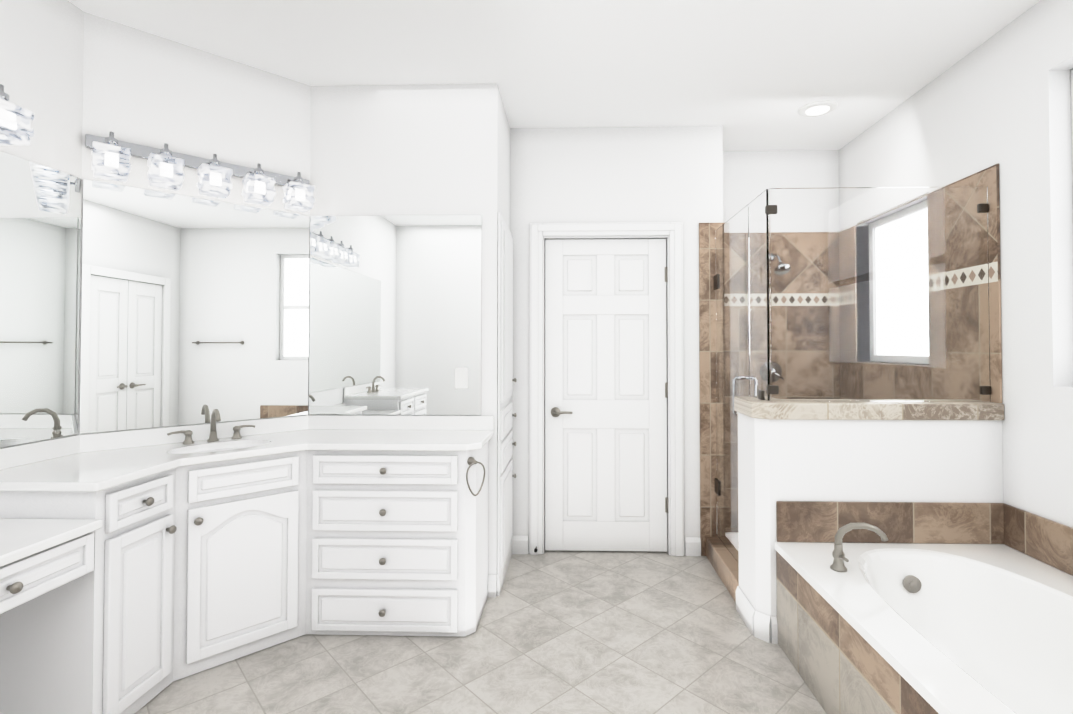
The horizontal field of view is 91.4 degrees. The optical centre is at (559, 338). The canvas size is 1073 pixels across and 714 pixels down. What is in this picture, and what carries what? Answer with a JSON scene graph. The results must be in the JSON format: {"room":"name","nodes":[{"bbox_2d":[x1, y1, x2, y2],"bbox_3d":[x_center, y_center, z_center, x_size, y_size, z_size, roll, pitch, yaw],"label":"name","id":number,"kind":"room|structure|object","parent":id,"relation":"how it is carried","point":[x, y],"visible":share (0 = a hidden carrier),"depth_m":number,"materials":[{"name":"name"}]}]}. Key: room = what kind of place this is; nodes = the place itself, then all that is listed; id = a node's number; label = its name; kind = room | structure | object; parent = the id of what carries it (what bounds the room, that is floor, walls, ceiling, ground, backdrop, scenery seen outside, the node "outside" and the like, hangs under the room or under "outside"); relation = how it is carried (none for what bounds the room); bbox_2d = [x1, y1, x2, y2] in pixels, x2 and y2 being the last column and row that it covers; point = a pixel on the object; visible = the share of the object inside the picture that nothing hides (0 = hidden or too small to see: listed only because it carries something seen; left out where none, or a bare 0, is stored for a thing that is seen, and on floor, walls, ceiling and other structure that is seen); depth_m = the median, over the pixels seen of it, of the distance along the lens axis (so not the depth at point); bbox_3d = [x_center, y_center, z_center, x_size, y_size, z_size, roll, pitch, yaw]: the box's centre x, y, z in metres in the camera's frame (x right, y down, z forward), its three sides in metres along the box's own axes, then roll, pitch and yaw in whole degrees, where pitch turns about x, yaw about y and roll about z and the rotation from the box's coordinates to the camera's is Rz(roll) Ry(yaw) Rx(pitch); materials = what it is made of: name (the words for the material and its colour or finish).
{"room":"bathroom","nodes":[
{"label":"bathroom","id":0,"kind":"room"},
{"bbox_2d":[0,0,83,448],"bbox_3d":[-2.138,-0.037,0.810,0.150,2.760,2.800,0,-1,2],"label":"wall","id":1,"kind":"structure","parent":0,"point":[41,57],"depth_m":2.07,"materials":[{"name":"paint"}]},
{"bbox_2d":[0,84,33,144],"bbox_3d":[-1.964,-0.788,1.438,0.164,0.190,0.900,0,-1,2],"label":"sconce","id":2,"kind":"object","parent":1,"relation":"attached to","point":[15,125],"visible":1,"depth_m":1.81,"materials":[{"name":"clear glass"}]},
{"bbox_2d":[0,151,80,446],"bbox_3d":[-2.051,-0.154,1.131,0.005,1.076,2.142,0,-1,2],"label":"mirror","id":3,"kind":"object","parent":1,"relation":"attached to","point":[40,217],"visible":1,"depth_m":2.03,"materials":[{"name":"silver metal"}]},
{"bbox_2d":[0,434,83,468],"bbox_3d":[-2.044,0.426,1.111,0.017,0.075,2.162,0,-1,2],"label":"backsplash","id":4,"kind":"structure","parent":1,"relation":"attached to","point":[59,447],"depth_m":2.02,"materials":[{"name":"white stone"}]},
{"bbox_2d":[78,12,509,573],"bbox_3d":[-1.246,-0.003,2.862,1.825,2.760,1.350,0,-1,2],"label":"wall","id":5,"kind":"structure","parent":0,"point":[396,150],"depth_m":2.81,"materials":[{"name":"paint"}]},
{"bbox_2d":[80,179,309,433],"bbox_3d":[-1.690,-0.131,2.524,0.909,1.076,0.005,1,-1,-43],"label":"mirror","id":6,"kind":"object","parent":5,"relation":"attached to","point":[195,310],"visible":1,"depth_m":2.46,"materials":[{"name":"silver metal"}]},
{"bbox_2d":[85,132,314,211],"bbox_3d":[-1.636,-0.770,2.476,0.900,0.190,0.164,1,-1,-43],"label":"sconce","id":7,"kind":"object","parent":5,"relation":"attached to","point":[111,154],"visible":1,"depth_m":2.40,"materials":[{"name":"clear glass"}]},
{"bbox_2d":[309,215,481,414],"bbox_3d":[-0.887,-0.126,2.823,0.934,1.076,0.011,0,-1,2],"label":"mirror","id":8,"kind":"object","parent":5,"relation":"attached to","point":[395,315],"visible":1,"depth_m":2.82,"materials":[{"name":"silver metal"}]},
{"bbox_2d":[489,535,516,597],"bbox_3d":[-0.322,1.323,3.072,0.060,0.115,0.596,0,-1,2],"label":"baseboard","id":9,"kind":"structure","parent":5,"relation":"attached to","point":[496,582],"depth_m":2.87,"materials":[{"name":"paint"}]},
{"bbox_2d":[497,212,516,575],"bbox_3d":[-0.299,0.301,3.099,0.052,1.960,0.565,0,-1,2],"label":"linen cabinet","id":10,"kind":"object","parent":5,"relation":"attached to","point":[505,407],"visible":1,"depth_m":2.94,"materials":[{"name":"paint"}]},
{"bbox_2d":[308,415,493,428],"bbox_3d":[-0.851,0.454,2.806,1.002,0.075,0.017,0,-1,2],"label":"backsplash","id":11,"kind":"structure","parent":0,"relation":"attached to","point":[314,421],"depth_m":2.80,"materials":[{"name":"white stone"}]},
{"bbox_2d":[135,550,825,713],"bbox_3d":[-0.035,1.397,1.640,4.410,0.080,4.720,0,-1,2],"label":"floor","id":12,"kind":"structure","parent":0,"point":[603,632],"depth_m":2.20,"materials":[{"name":"tile"}]},
{"bbox_2d":[0,433,493,713],"bbox_3d":[-1.207,0.921,1.418,1.674,0.857,2.796,0,-1,2],"label":"bathroom vanity","id":13,"kind":"object","parent":12,"relation":"on","point":[140,569],"depth_m":2.13,"materials":[{"name":"paint"}]},
{"bbox_2d":[0,429,493,488],"bbox_3d":[-1.193,0.498,2.260,1.657,0.030,1.126,0,-1,2],"label":"countertop","id":14,"kind":"structure","parent":13,"relation":"on","point":[214,458],"depth_m":2.39,"materials":[{"name":"white stone"}]},
{"bbox_2d":[706,537,738,601],"bbox_3d":[1.463,1.319,3.138,1.075,0.125,1.229,0,-1,2],"label":"curb","id":15,"kind":"object","parent":12,"relation":"on","point":[722,560],"visible":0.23,"depth_m":2.99,"materials":[{"name":"tile"}]},
{"bbox_2d":[714,186,990,561],"bbox_3d":[1.461,0.276,3.087,1.072,1.930,1.366,0,-1,2],"label":"shower","id":16,"kind":"object","parent":15,"relation":"on","point":[879,293],"visible":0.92,"depth_m":2.42,"materials":[{"name":"clear glass"}]},
{"bbox_2d":[738,412,1003,616],"bbox_3d":[1.450,0.871,2.501,1.084,1.000,0.298,0,-1,2],"label":"wall","id":17,"kind":"structure","parent":12,"relation":"on","point":[956,461],"depth_m":2.36,"materials":[{"name":"paint"}]},
{"bbox_2d":[736,586,777,643],"bbox_3d":[0.937,1.314,2.499,0.090,0.115,0.314,0,-1,2],"label":"baseboard","id":18,"kind":"structure","parent":17,"relation":"attached to","point":[762,626],"depth_m":2.39,"materials":[{"name":"paint"}]},
{"bbox_2d":[734,396,1004,419],"bbox_3d":[1.442,0.334,2.510,1.100,0.074,0.330,0,-1,2],"label":"wall cap","id":19,"kind":"object","parent":17,"relation":"on","point":[752,407],"visible":0.81,"depth_m":2.35,"materials":[{"name":"tile"}]},
{"bbox_2d":[776,501,1003,543],"bbox_3d":[1.476,0.827,2.344,0.990,0.181,0.016,0,-1,2],"label":"wall tile","id":20,"kind":"structure","parent":17,"relation":"attached to","point":[796,521],"depth_m":2.34,"materials":[{"name":"brown tile"}]},
{"bbox_2d":[774,523,1072,713],"bbox_3d":[1.453,1.033,1.392,1.015,0.634,1.906,0,-1,2],"label":"bathtub","id":21,"kind":"object","parent":12,"relation":"on","point":[895,628],"visible":1,"depth_m":1.96,"materials":[{"name":"white ceramic"}]},
{"bbox_2d":[830,523,887,571],"bbox_3d":[1.181,0.820,2.040,0.212,0.186,0.116,0,-1,2],"label":"faucet","id":22,"kind":"object","parent":21,"relation":"on","point":[838,565],"depth_m":2.06,"materials":[{"name":"silver metal"}]},
{"bbox_2d":[68,0,1038,150],"bbox_3d":[-0.035,-1.453,1.688,4.410,0.100,4.720,0,-1,2],"label":"ceiling","id":23,"kind":"structure","parent":0,"point":[751,75],"depth_m":2.52,"materials":[{"name":"white paint"}]},
{"bbox_2d":[798,100,837,117],"bbox_3d":[1.549,-1.370,3.136,0.216,0.016,0.216,0,-1,2],"label":"recessed light","id":24,"kind":"object","parent":23,"relation":"in","point":[817,108],"visible":1,"depth_m":3.11,"materials":[{"name":"white plastic"}]},
{"bbox_2d":[510,125,722,554],"bbox_3d":[0.376,0.011,3.674,1.375,2.760,0.600,0,-1,2],"label":"wall","id":25,"kind":"structure","parent":0,"point":[669,174],"depth_m":3.39,"materials":[{"name":"paint"}]},
{"bbox_2d":[545,239,667,551],"bbox_3d":[0.307,0.364,3.383,0.799,2.023,0.096,0,-1,2],"label":"door","id":26,"kind":"structure","parent":25,"relation":"in","point":[606,389],"depth_m":3.40,"materials":[{"name":"paint"}]},
{"bbox_2d":[529,222,683,555],"bbox_3d":[0.303,0.321,3.417,0.988,2.132,0.145,0,-1,2],"label":"door frame","id":27,"kind":"structure","parent":25,"relation":"attached to","point":[671,233],"depth_m":3.35,"materials":[{"name":"paint"}]},
{"bbox_2d":[723,150,838,232],"bbox_3d":[1.623,0.014,3.841,1.110,2.760,0.120,0,-1,2],"label":"wall","id":28,"kind":"structure","parent":0,"point":[749,177],"depth_m":3.80,"materials":[{"name":"paint"}]},
{"bbox_2d":[839,0,1072,527],"bbox_3d":[2.046,-0.023,1.669,0.150,2.760,4.440,0,-1,2],"label":"wall","id":29,"kind":"structure","parent":0,"point":[1001,97],"depth_m":2.24,"materials":[{"name":"paint"}]},
{"bbox_2d":[699,164,1001,582],"bbox_3d":[1.492,0.302,3.067,1.200,2.158,1.422,0,-1,2],"label":"shower wall tile","id":30,"kind":"structure","parent":29,"relation":"attached to","point":[988,177],"depth_m":3.33,"materials":[{"name":"brown tile"}]},
{"bbox_2d":[1004,503,1072,575],"bbox_3d":[1.957,0.811,1.388,0.013,0.181,1.901,0,-1,2],"label":"wall tile","id":31,"kind":"structure","parent":29,"relation":"attached to","point":[1044,540],"depth_m":2.14,"materials":[{"name":"brown tile"}]},
{"bbox_2d":[1071,69,1072,177],"bbox_3d":[2.068,-0.458,1.366,0.040,1.278,1.478,0,-1,2],"label":"window","id":32,"kind":"structure","parent":29,"relation":"in","point":[1072,114],"depth_m":2.11,"materials":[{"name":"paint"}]}
]}

